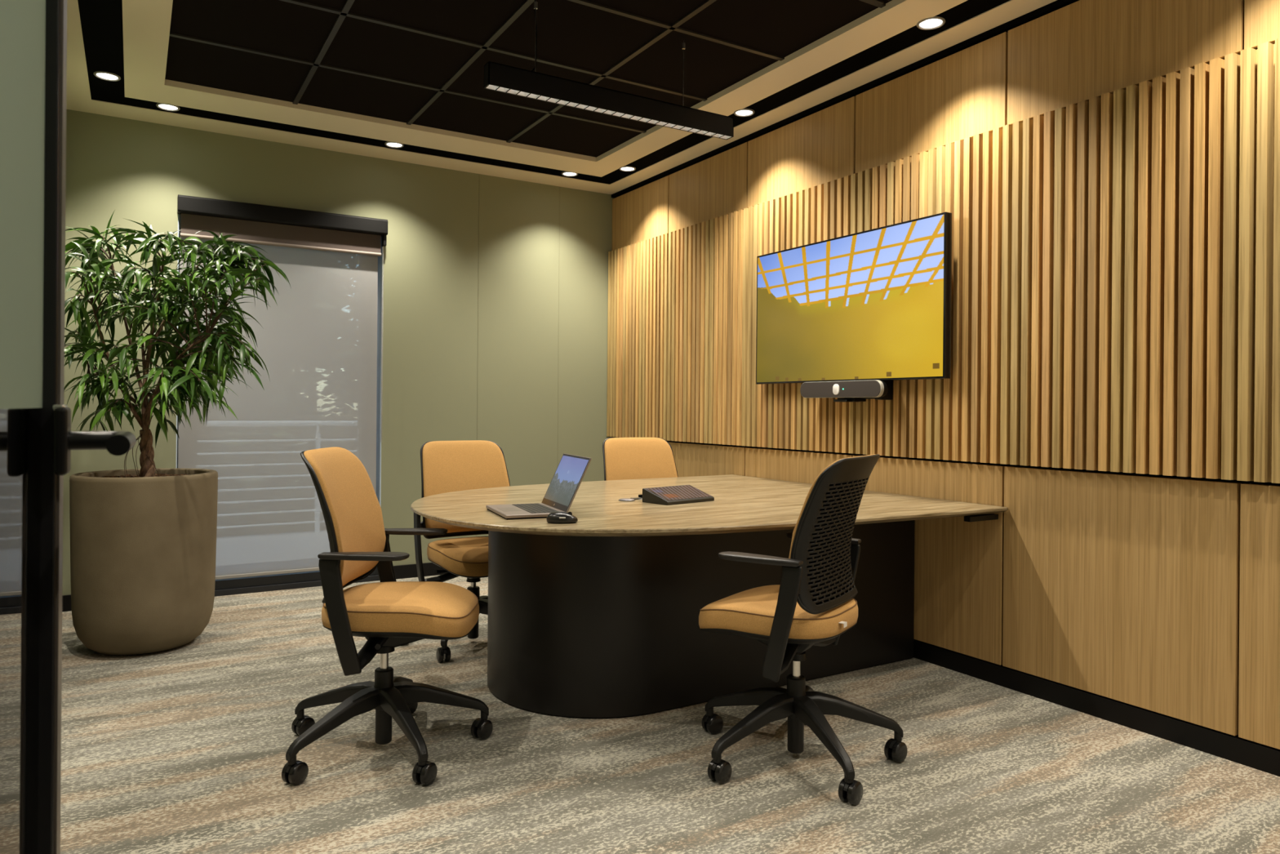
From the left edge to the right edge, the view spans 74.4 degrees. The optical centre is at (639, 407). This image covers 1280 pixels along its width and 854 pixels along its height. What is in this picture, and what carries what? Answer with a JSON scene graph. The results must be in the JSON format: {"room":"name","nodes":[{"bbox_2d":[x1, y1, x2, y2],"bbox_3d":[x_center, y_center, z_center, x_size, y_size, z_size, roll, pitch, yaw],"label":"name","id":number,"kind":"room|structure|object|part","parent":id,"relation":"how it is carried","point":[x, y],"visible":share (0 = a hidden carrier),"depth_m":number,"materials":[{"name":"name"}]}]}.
{"room":"office","nodes":[
{"label":"office","id":0,"kind":"room"},
{"bbox_2d":[62,109,613,595],"bbox_3d":[-1.752,-0.319,5.570,3.840,3.010,0.221,0,0,-31],"label":"wall","id":1,"kind":"structure","parent":0,"point":[495,309],"depth_m":5.64,"materials":[{"name":"green"}]},
{"bbox_2d":[62,594,71,611],"bbox_3d":[-2.935,1.072,4.730,0.568,0.088,0.012,0,0,-31],"label":"baseboard","id":2,"kind":"structure","parent":1,"relation":"attached to","point":[66,599],"depth_m":4.61,"materials":[{"name":"black"}]},
{"bbox_2d":[175,213,382,596],"bbox_3d":[-2.228,-0.043,5.259,1.172,2.330,0.175,0,0,-31],"label":"window","id":3,"kind":"structure","parent":1,"relation":"in","point":[230,586],"depth_m":5.25,"materials":[{"name":"grey metal"}]},
{"bbox_3d":[-2.258,-0.043,5.308,1.172,2.330,0.060,0,0,-31],"label":"frame","id":4,"kind":"part","parent":3,"relation":"part of","materials":[{"name":"grey metal"}]},
{"bbox_2d":[177,194,387,579],"bbox_3d":[-2.162,-0.094,5.156,1.186,2.237,0.101,0,0,-31],"label":"roller blind","id":5,"kind":"object","parent":3,"relation":"attached to","point":[317,347],"visible":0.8,"depth_m":5.20,"materials":[{"name":"grey fabric"}]},
{"bbox_3d":[-1.671,-0.441,5.463,0.004,1.335,0.025,0,0,-31],"label":"chain","id":6,"kind":"part","parent":5,"relation":"part of","materials":[{"name":"silver metal"}]},
{"bbox_3d":[-2.222,1.078,5.233,1.172,0.088,0.115,0,0,-31],"label":"sill","id":7,"kind":"part","parent":3,"relation":"part of","materials":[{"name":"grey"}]},
{"bbox_2d":[393,562,445,578],"bbox_3d":[-0.964,1.088,5.916,1.688,0.088,0.012,0,0,-31],"label":"baseboard","id":8,"kind":"structure","parent":1,"relation":"attached to","point":[409,571],"depth_m":5.58,"materials":[{"name":"black"}]},
{"bbox_2d":[66,0,1057,194],"bbox_3d":[0.296,-1.641,2.116,3.570,0.080,8.000,0,0,-31],"label":"ceiling","id":9,"kind":"structure","parent":0,"point":[406,72],"depth_m":3.99,"materials":[{"name":"beige paint"}]},
{"bbox_2d":[77,0,1010,184],"bbox_3d":[-0.267,-1.622,3.120,3.136,0.026,5.024,0,0,-31],"label":"trim","id":10,"kind":"structure","parent":9,"relation":"attached to","point":[101,20],"depth_m":4.17,"materials":[{"name":"black metal"}]},
{"bbox_2d":[93,71,120,81],"bbox_3d":[-2.614,-1.624,4.135,0.114,0.007,0.114,0,0,-31],"label":"recessed light","id":11,"kind":"object","parent":10,"relation":"attached to","point":[107,76],"visible":1,"depth_m":4.13,"materials":[{"name":"white"}]},
{"bbox_2d":[155,102,180,111],"bbox_3d":[-2.552,-1.623,4.558,0.114,0.007,0.114,0,0,-31],"label":"recessed light","id":12,"kind":"object","parent":10,"relation":"attached to","point":[167,107],"visible":1,"depth_m":4.56,"materials":[{"name":"white"}]},
{"bbox_2d":[384,141,404,147],"bbox_3d":[-1.511,-1.615,5.184,0.114,0.007,0.114,0,0,-31],"label":"recessed light","id":13,"kind":"object","parent":10,"relation":"attached to","point":[392,144],"visible":1,"depth_m":5.19,"materials":[{"name":"white"}]},
{"bbox_2d":[561,171,577,176],"bbox_3d":[-0.484,-1.607,5.802,0.114,0.007,0.114,0,0,-31],"label":"recessed light","id":14,"kind":"object","parent":10,"relation":"attached to","point":[564,173],"visible":1,"depth_m":5.80,"materials":[{"name":"white plastic"}]},
{"bbox_2d":[618,165,635,171],"bbox_3d":[-0.084,-1.603,5.666,0.114,0.007,0.114,0,0,-31],"label":"recessed light","id":15,"kind":"object","parent":10,"relation":"attached to","point":[626,168],"visible":1,"depth_m":5.66,"materials":[{"name":"white"}]},
{"bbox_2d":[733,108,755,116],"bbox_3d":[0.565,-1.598,4.572,0.114,0.007,0.114,0,0,-31],"label":"recessed light","id":16,"kind":"object","parent":10,"relation":"attached to","point":[744,112],"visible":1,"depth_m":4.57,"materials":[{"name":"white"}]},
{"bbox_2d":[916,16,945,30],"bbox_3d":[1.207,-1.593,3.497,0.114,0.007,0.114,0,0,-31],"label":"recessed light","id":17,"kind":"object","parent":10,"relation":"attached to","point":[935,22],"visible":1,"depth_m":3.50,"materials":[{"name":"white"}]},
{"bbox_2d":[484,0,733,139],"bbox_3d":[-0.089,-1.433,3.566,1.178,0.389,0.052,0,0,-31],"label":"linear pendant","id":18,"kind":"object","parent":9,"relation":"hanging from","point":[500,77],"visible":1,"depth_m":3.50,"materials":[{"name":"black metal"}]},
{"bbox_2d":[870,0,889,4],"bbox_3d":[0.789,-1.621,3.148,0.540,0.012,0.220,0,0,-31],"label":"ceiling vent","id":19,"kind":"object","parent":9,"relation":"in","point":[880,2],"visible":1,"depth_m":3.35,"materials":[{"name":"black metal"}]},
{"bbox_2d":[60,574,1279,853],"bbox_3d":[0.303,1.173,2.134,3.840,0.060,8.000,0,0,-31],"label":"floor","id":20,"kind":"structure","parent":0,"point":[182,749],"depth_m":2.65,"materials":[{"name":"carpet"}]},
{"bbox_2d":[63,209,290,654],"bbox_3d":[-2.259,0.086,3.972,1.411,2.071,0.838,0,0,3],"label":"potted ficus","id":21,"kind":"object","parent":20,"relation":"on","point":[143,540],"visible":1,"depth_m":3.80,"materials":[{"name":"plant"}]},
{"bbox_2d":[69,468,217,654],"bbox_3d":[-2.336,0.715,3.985,0.604,0.812,0.604,0,0,-31],"label":"planter","id":22,"kind":"object","parent":21,"relation":"attached to","point":[143,541],"depth_m":3.74,"materials":[{"name":"ceramic"}]},
{"bbox_2d":[281,446,493,785],"bbox_3d":[-0.869,0.635,2.789,0.682,0.995,0.664,0,0,28],"label":"office chair","id":23,"kind":"object","parent":20,"relation":"on","point":[389,613],"visible":1,"depth_m":2.71,"materials":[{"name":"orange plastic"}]},
{"bbox_2d":[285,760,302,773],"bbox_3d":[-1.040,1.079,2.538,0.011,0.027,0.061,0,0,25],"label":"hood","id":24,"kind":"object","parent":23,"relation":"attached to","point":[291,766],"depth_m":2.52,"materials":[{"name":"black plastic"}]},
{"bbox_2d":[293,715,311,724],"bbox_3d":[-1.162,1.078,2.907,0.011,0.027,0.061,0,0,37],"label":"hood","id":25,"kind":"object","parent":23,"relation":"attached to","point":[300,719],"depth_m":2.89,"materials":[{"name":"black plastic"}]},
{"bbox_3d":[-1.026,0.995,2.854,0.324,0.150,0.061,0,0,17],"label":"leg","id":26,"kind":"part","parent":23,"relation":"part of","materials":[{"name":"black plastic"}]},
{"bbox_3d":[-0.999,0.374,2.799,0.158,0.471,0.462,0,0,0],"label":"frame","id":27,"kind":"part","parent":23,"relation":"part of","materials":[{"name":"black plastic"}]},
{"bbox_3d":[-0.908,0.635,2.552,0.127,0.357,0.030,0,0,0],"label":"arm post","id":28,"kind":"part","parent":23,"relation":"part of","materials":[{"name":"black plastic"}]},
{"bbox_3d":[-0.988,0.361,2.799,0.163,0.449,0.442,0,0,0],"label":"backrest","id":29,"kind":"part","parent":23,"relation":"part of","materials":[{"name":"fabric"}]},
{"bbox_3d":[-0.833,0.449,2.545,0.270,0.016,0.072,0,0,0],"label":"armrest","id":30,"kind":"part","parent":23,"relation":"part of","materials":[{"name":"black plastic"}]},
{"bbox_3d":[-0.836,0.769,2.714,0.067,0.079,0.238,0,0,-9],"label":"lever","id":31,"kind":"part","parent":23,"relation":"part of","materials":[{"name":"black plastic"}]},
{"bbox_3d":[-0.908,0.635,3.046,0.127,0.357,0.030,0,0,0],"label":"arm post","id":32,"kind":"part","parent":23,"relation":"part of","materials":[{"name":"black plastic"}]},
{"bbox_3d":[-0.786,0.674,2.799,0.474,0.113,0.444,0,0,0],"label":"seat","id":33,"kind":"part","parent":23,"relation":"part of","materials":[{"name":"fabric"}]},
{"bbox_3d":[-0.853,0.996,2.983,0.061,0.150,0.324,0,0,-1],"label":"leg","id":34,"kind":"part","parent":23,"relation":"part of","materials":[{"name":"black plastic"}]},
{"bbox_3d":[-0.834,0.449,3.053,0.270,0.016,0.072,0,0,0],"label":"armrest","id":35,"kind":"part","parent":23,"relation":"part of","materials":[{"name":"black plastic"}]},
{"bbox_2d":[417,760,429,773],"bbox_3d":[-0.650,1.082,2.542,0.011,0.027,0.061,0,0,23],"label":"hood","id":36,"kind":"object","parent":23,"relation":"attached to","point":[423,766],"depth_m":2.52,"materials":[{"name":"black plastic"}]},
{"bbox_2d":[475,718,483,727],"bbox_3d":[-0.543,1.083,2.895,0.011,0.027,0.061,0,0,31],"label":"hood","id":37,"kind":"object","parent":23,"relation":"attached to","point":[478,722],"depth_m":2.88,"materials":[{"name":"black plastic"}]},
{"bbox_2d":[407,440,510,662],"bbox_3d":[-0.802,0.651,4.095,0.682,0.965,0.661,0,0,-32],"label":"office chair","id":38,"kind":"object","parent":20,"relation":"on","point":[446,466],"visible":0.46,"depth_m":4.09,"materials":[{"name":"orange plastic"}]},
{"bbox_3d":[-1.044,0.664,3.992,0.030,0.357,0.127,0,0,-32],"label":"arm post","id":39,"kind":"part","parent":38,"relation":"part of","materials":[{"name":"black plastic"}]},
{"bbox_3d":[-0.841,0.996,3.891,0.061,0.150,0.324,0,0,11],"label":"leg","id":40,"kind":"part","parent":38,"relation":"part of","materials":[{"name":"black plastic"}]},
{"bbox_3d":[-0.770,0.704,4.019,0.444,0.113,0.474,0,0,-32],"label":"seat","id":41,"kind":"part","parent":38,"relation":"part of","materials":[{"name":"fabric"}]},
{"bbox_3d":[-0.869,0.798,4.015,0.238,0.079,0.067,0,0,-41],"label":"lever","id":42,"kind":"part","parent":38,"relation":"part of","materials":[{"name":"black plastic"}]},
{"bbox_3d":[-0.882,0.405,4.201,0.462,0.471,0.158,0,0,-32],"label":"frame","id":43,"kind":"part","parent":38,"relation":"part of","materials":[{"name":"black plastic"}]},
{"bbox_3d":[-0.876,0.392,4.192,0.442,0.449,0.163,0,0,-32],"label":"backrest","id":44,"kind":"part","parent":38,"relation":"part of","materials":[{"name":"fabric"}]},
{"bbox_2d":[602,437,678,480],"bbox_3d":[0.035,0.658,4.725,0.689,0.965,0.659,0,0,-23],"label":"office chair","id":45,"kind":"object","parent":20,"relation":"on","point":[624,458],"visible":0.37,"depth_m":4.83,"materials":[{"name":"orange fabric"}]},
{"bbox_2d":[410,474,1007,718],"bbox_3d":[0.104,0.770,3.703,2.162,0.742,1.856,0,0,-31],"label":"meeting table","id":46,"kind":"object","parent":20,"relation":"on","point":[596,615],"visible":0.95,"depth_m":3.19,"materials":[{"name":"brown wood"}]},
{"bbox_2d":[485,453,591,519],"bbox_3d":[-0.385,0.289,3.164,0.317,0.212,0.325,0,0,-23],"label":"laptop","id":47,"kind":"object","parent":46,"relation":"on","point":[569,474],"visible":1,"depth_m":3.15,"materials":[{"name":"silver metal"}]},
{"bbox_3d":[-0.283,0.283,3.207,0.096,0.199,0.325,0,0,-23],"label":"lid","id":48,"kind":"part","parent":47,"relation":"part of","materials":[{"name":"silver metal"}]},
{"bbox_2d":[546,511,577,524],"bbox_3d":[-0.267,0.377,2.894,0.108,0.038,0.062,0,0,-4],"label":"computer mouse","id":49,"kind":"object","parent":46,"relation":"on","point":[559,517],"visible":1,"depth_m":2.87,"materials":[{"name":"black plastic"}]},
{"bbox_2d":[618,497,635,501],"bbox_3d":[-0.056,0.394,3.604,0.072,0.008,0.072,0,0,-31],"label":"cable grommet","id":50,"kind":"object","parent":46,"relation":"on","point":[622,499],"visible":1,"depth_m":3.59,"materials":[{"name":"grey metal"}]},
{"bbox_2d":[631,494,642,499],"bbox_3d":[0.042,0.390,3.689,0.176,0.016,0.062,0,0,-36],"label":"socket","id":51,"kind":"object","parent":46,"relation":"on","point":[640,496],"visible":0.38,"depth_m":3.66,"materials":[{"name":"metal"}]},
{"bbox_2d":[642,484,714,505],"bbox_3d":[0.164,0.370,3.583,0.280,0.058,0.155,0,0,-42],"label":"controller","id":52,"kind":"object","parent":46,"relation":"on","point":[682,494],"visible":1,"depth_m":3.54,"materials":[{"name":"black plastic"}]},
{"bbox_2d":[698,453,907,804],"bbox_3d":[0.495,0.646,2.774,0.669,0.994,0.676,0,0,34],"label":"office chair","id":53,"kind":"object","parent":20,"relation":"on","point":[814,603],"visible":1,"depth_m":2.61,"materials":[{"name":"black plastic"}]},
{"bbox_2d":[704,712,717,722],"bbox_3d":[0.254,1.089,2.962,0.061,0.027,0.011,0,0,-33],"label":"hood","id":54,"kind":"object","parent":53,"relation":"attached to","point":[709,717],"depth_m":2.94,"materials":[{"name":"black plastic"}]},
{"bbox_2d":[711,759,724,770],"bbox_3d":[0.243,1.089,2.573,0.061,0.027,0.011,0,0,-45],"label":"hood","id":55,"kind":"object","parent":53,"relation":"attached to","point":[717,764],"depth_m":2.55,"materials":[{"name":"black plastic"}]},
{"bbox_3d":[0.361,0.459,2.550,0.270,0.016,0.072,0,0,34],"label":"armrest","id":56,"kind":"part","parent":53,"relation":"part of","materials":[{"name":"black plastic"}]},
{"bbox_3d":[0.460,0.684,2.788,0.474,0.113,0.444,0,0,34],"label":"seat","id":57,"kind":"part","parent":53,"relation":"part of","materials":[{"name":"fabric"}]},
{"bbox_3d":[0.424,0.646,2.515,0.127,0.357,0.030,0,0,34],"label":"arm post","id":58,"kind":"part","parent":53,"relation":"part of","materials":[{"name":"black plastic"}]},
{"bbox_3d":[0.547,0.780,2.831,0.067,0.079,0.238,0,0,25],"label":"lever","id":59,"kind":"part","parent":53,"relation":"part of","materials":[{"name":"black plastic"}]},
{"bbox_3d":[0.570,1.008,2.927,0.061,0.150,0.324,0,0,19],"label":"leg","id":60,"kind":"part","parent":53,"relation":"part of","materials":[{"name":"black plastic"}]},
{"bbox_3d":[0.645,0.461,2.972,0.270,0.016,0.072,0,0,34],"label":"armrest","id":61,"kind":"part","parent":53,"relation":"part of","materials":[{"name":"black plastic"}]},
{"bbox_3d":[0.632,0.375,2.674,0.163,0.449,0.442,0,0,34],"label":"backrest","id":62,"kind":"part","parent":53,"relation":"part of","materials":[{"name":"plastic"}]},
{"bbox_3d":[0.641,0.387,2.668,0.158,0.471,0.462,0,0,34],"label":"frame","id":63,"kind":"part","parent":53,"relation":"part of","materials":[{"name":"black plastic"}]},
{"bbox_3d":[0.700,0.648,2.925,0.127,0.357,0.030,0,0,34],"label":"arm post","id":64,"kind":"part","parent":53,"relation":"part of","materials":[{"name":"black plastic"}]},
{"bbox_2d":[843,778,855,791],"bbox_3d":[0.611,1.092,2.443,0.011,0.027,0.061,0,0,43],"label":"hood","id":65,"kind":"object","parent":53,"relation":"attached to","point":[849,784],"depth_m":2.42,"materials":[{"name":"black plastic"}]},
{"bbox_3d":[0.693,1.009,2.749,0.324,0.150,0.061,0,0,1],"label":"leg","id":66,"kind":"part","parent":53,"relation":"part of","materials":[{"name":"black plastic"}]},
{"bbox_2d":[888,739,897,748],"bbox_3d":[0.832,1.094,2.738,0.061,0.027,0.011,0,0,-39],"label":"hood","id":67,"kind":"object","parent":53,"relation":"attached to","point":[892,743],"depth_m":2.72,"materials":[{"name":"black plastic"}]},
{"bbox_2d":[606,0,1279,749],"bbox_3d":[1.886,-0.289,3.021,0.233,3.010,7.900,0,0,-31],"label":"wall","id":68,"kind":"structure","parent":0,"point":[1107,172],"depth_m":3.26,"materials":[{"name":"brown wood"}]},
{"bbox_3d":[-0.019,-0.474,6.025,0.063,1.390,0.786,0,0,-31],"label":"slat panel","id":69,"kind":"part","parent":68,"relation":"part of","materials":[{"name":"brown wood"}]},
{"bbox_3d":[0.002,-1.373,6.034,0.030,0.391,0.776,0,0,-31],"label":"panel","id":70,"kind":"part","parent":68,"relation":"part of","materials":[{"name":"brown wood"}]},
{"bbox_3d":[0.403,-0.471,5.324,0.063,1.390,0.851,0,0,-31],"label":"slat panel","id":71,"kind":"part","parent":68,"relation":"part of","materials":[{"name":"brown wood"}]},
{"bbox_3d":[0.407,0.647,5.332,0.030,0.824,0.841,0,0,-31],"label":"panel","id":72,"kind":"part","parent":68,"relation":"part of","materials":[{"name":"brown wood"}]},
{"bbox_3d":[0.424,-1.370,5.332,0.030,0.391,0.841,0,0,-31],"label":"panel","id":73,"kind":"part","parent":68,"relation":"part of","materials":[{"name":"brown wood"}]},
{"bbox_3d":[0.844,-0.467,4.590,0.063,1.390,0.862,0,0,-31],"label":"slat panel","id":74,"kind":"part","parent":68,"relation":"part of","materials":[{"name":"brown wood"}]},
{"bbox_3d":[0.849,0.651,4.598,0.030,0.824,0.852,0,0,-31],"label":"panel","id":75,"kind":"part","parent":68,"relation":"part of","materials":[{"name":"brown wood"}]},
{"bbox_3d":[0.866,-1.366,4.598,0.030,0.391,0.852,0,0,-31],"label":"panel","id":76,"kind":"part","parent":68,"relation":"part of","materials":[{"name":"brown wood"}]},
{"bbox_2d":[611,0,1079,198],"bbox_3d":[1.216,-1.582,4.013,0.036,0.022,5.500,0,0,-31],"label":"trim","id":77,"kind":"structure","parent":68,"relation":"attached to","point":[1058,4],"depth_m":4.09,"materials":[{"name":"black metal"}]},
{"bbox_2d":[800,379,893,401],"bbox_3d":[1.016,-0.082,4.109,0.149,0.110,0.544,0,0,-31],"label":"camera","id":78,"kind":"object","parent":68,"relation":"attached to","point":[849,390],"visible":0.99,"depth_m":4.03,"materials":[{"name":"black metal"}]},
{"bbox_2d":[800,380,880,397],"bbox_3d":[0.958,-0.087,4.074,0.004,0.076,0.539,0,0,-31],"label":"speaker grille","id":79,"kind":"object","parent":78,"relation":"attached to","point":[849,388],"depth_m":4.05,"materials":[{"name":"grey"}]},
{"bbox_2d":[755,212,951,384],"bbox_3d":[1.018,-0.482,4.168,0.101,0.712,1.274,0,0,-31],"label":"television","id":80,"kind":"object","parent":68,"relation":"attached to","point":[875,304],"visible":1,"depth_m":4.01,"materials":[{"name":"glass screen"},{"name":"black plastic"}]},
{"bbox_3d":[1.287,-0.464,3.854,0.063,1.390,0.856,0,0,-31],"label":"slat panel","id":81,"kind":"part","parent":68,"relation":"part of","materials":[{"name":"brown wood"}]},
{"bbox_3d":[1.292,0.655,3.862,0.030,0.824,0.846,0,0,-31],"label":"panel","id":82,"kind":"part","parent":68,"relation":"part of","materials":[{"name":"brown wood"}]},
{"bbox_3d":[1.308,-1.363,3.862,0.030,0.391,0.846,0,0,-31],"label":"panel","id":83,"kind":"part","parent":68,"relation":"part of","materials":[{"name":"brown wood"}]},
{"bbox_2d":[913,639,1279,776],"bbox_3d":[1.196,1.111,4.014,0.032,0.078,5.500,0,0,-31],"label":"baseboard","id":84,"kind":"structure","parent":68,"relation":"attached to","point":[1264,757],"depth_m":3.08,"materials":[{"name":"black"}]},
{"bbox_3d":[1.731,-0.460,3.116,0.063,1.390,0.867,0,0,-31],"label":"slat panel","id":85,"kind":"part","parent":68,"relation":"part of","materials":[{"name":"brown wood"}]},
{"bbox_3d":[1.736,0.658,3.124,0.030,0.824,0.857,0,0,-31],"label":"panel","id":86,"kind":"part","parent":68,"relation":"part of","materials":[{"name":"brown wood"}]},
{"bbox_3d":[1.753,-1.359,3.124,0.030,0.391,0.857,0,0,-31],"label":"panel","id":87,"kind":"part","parent":68,"relation":"part of","materials":[{"name":"brown wood"}]},
{"bbox_3d":[2.177,-0.456,2.375,0.063,1.390,0.863,0,0,-31],"label":"slat panel","id":88,"kind":"part","parent":68,"relation":"part of","materials":[{"name":"brown wood"}]},
{"bbox_3d":[2.182,0.662,2.383,0.030,0.824,0.853,0,0,-31],"label":"panel","id":89,"kind":"part","parent":68,"relation":"part of","materials":[{"name":"brown wood"}]},
{"bbox_3d":[2.199,-1.355,2.383,0.030,0.391,0.853,0,0,-31],"label":"panel","id":90,"kind":"part","parent":68,"relation":"part of","materials":[{"name":"brown wood"}]},
{"bbox_3d":[1.257,-0.325,0.763,3.640,2.950,0.120,0,0,-31],"label":"wall","id":91,"kind":"structure","parent":0,"visible":0},
{"bbox_2d":[0,0,136,853],"bbox_3d":[-0.339,-0.177,0.442,0.098,2.612,0.900,0,0,-28],"label":"door","id":92,"kind":"structure","parent":91,"relation":"in","point":[37,440],"depth_m":0.76,"materials":[{"name":"black metal"}]},
{"bbox_3d":[-0.371,-0.175,0.431,0.008,2.525,0.830,0,0,-28],"label":"glass","id":93,"kind":"part","parent":92,"relation":"part of","materials":[{"name":"clear glass"}]},
{"bbox_3d":[-0.368,-0.177,0.426,0.032,2.612,0.900,0,0,-28],"label":"frame","id":94,"kind":"part","parent":92,"relation":"part of","materials":[{"name":"black metal"}]},
{"bbox_3d":[-0.546,0.032,0.797,0.011,0.064,0.032,0,0,-28],"label":"handle","id":95,"kind":"part","parent":92,"relation":"part of","materials":[{"name":"black metal"}]},
{"bbox_3d":[-0.493,0.032,0.765,0.058,0.018,0.124,0,0,-28],"label":"lever","id":96,"kind":"part","parent":92,"relation":"part of","materials":[{"name":"black metal"}]}
]}

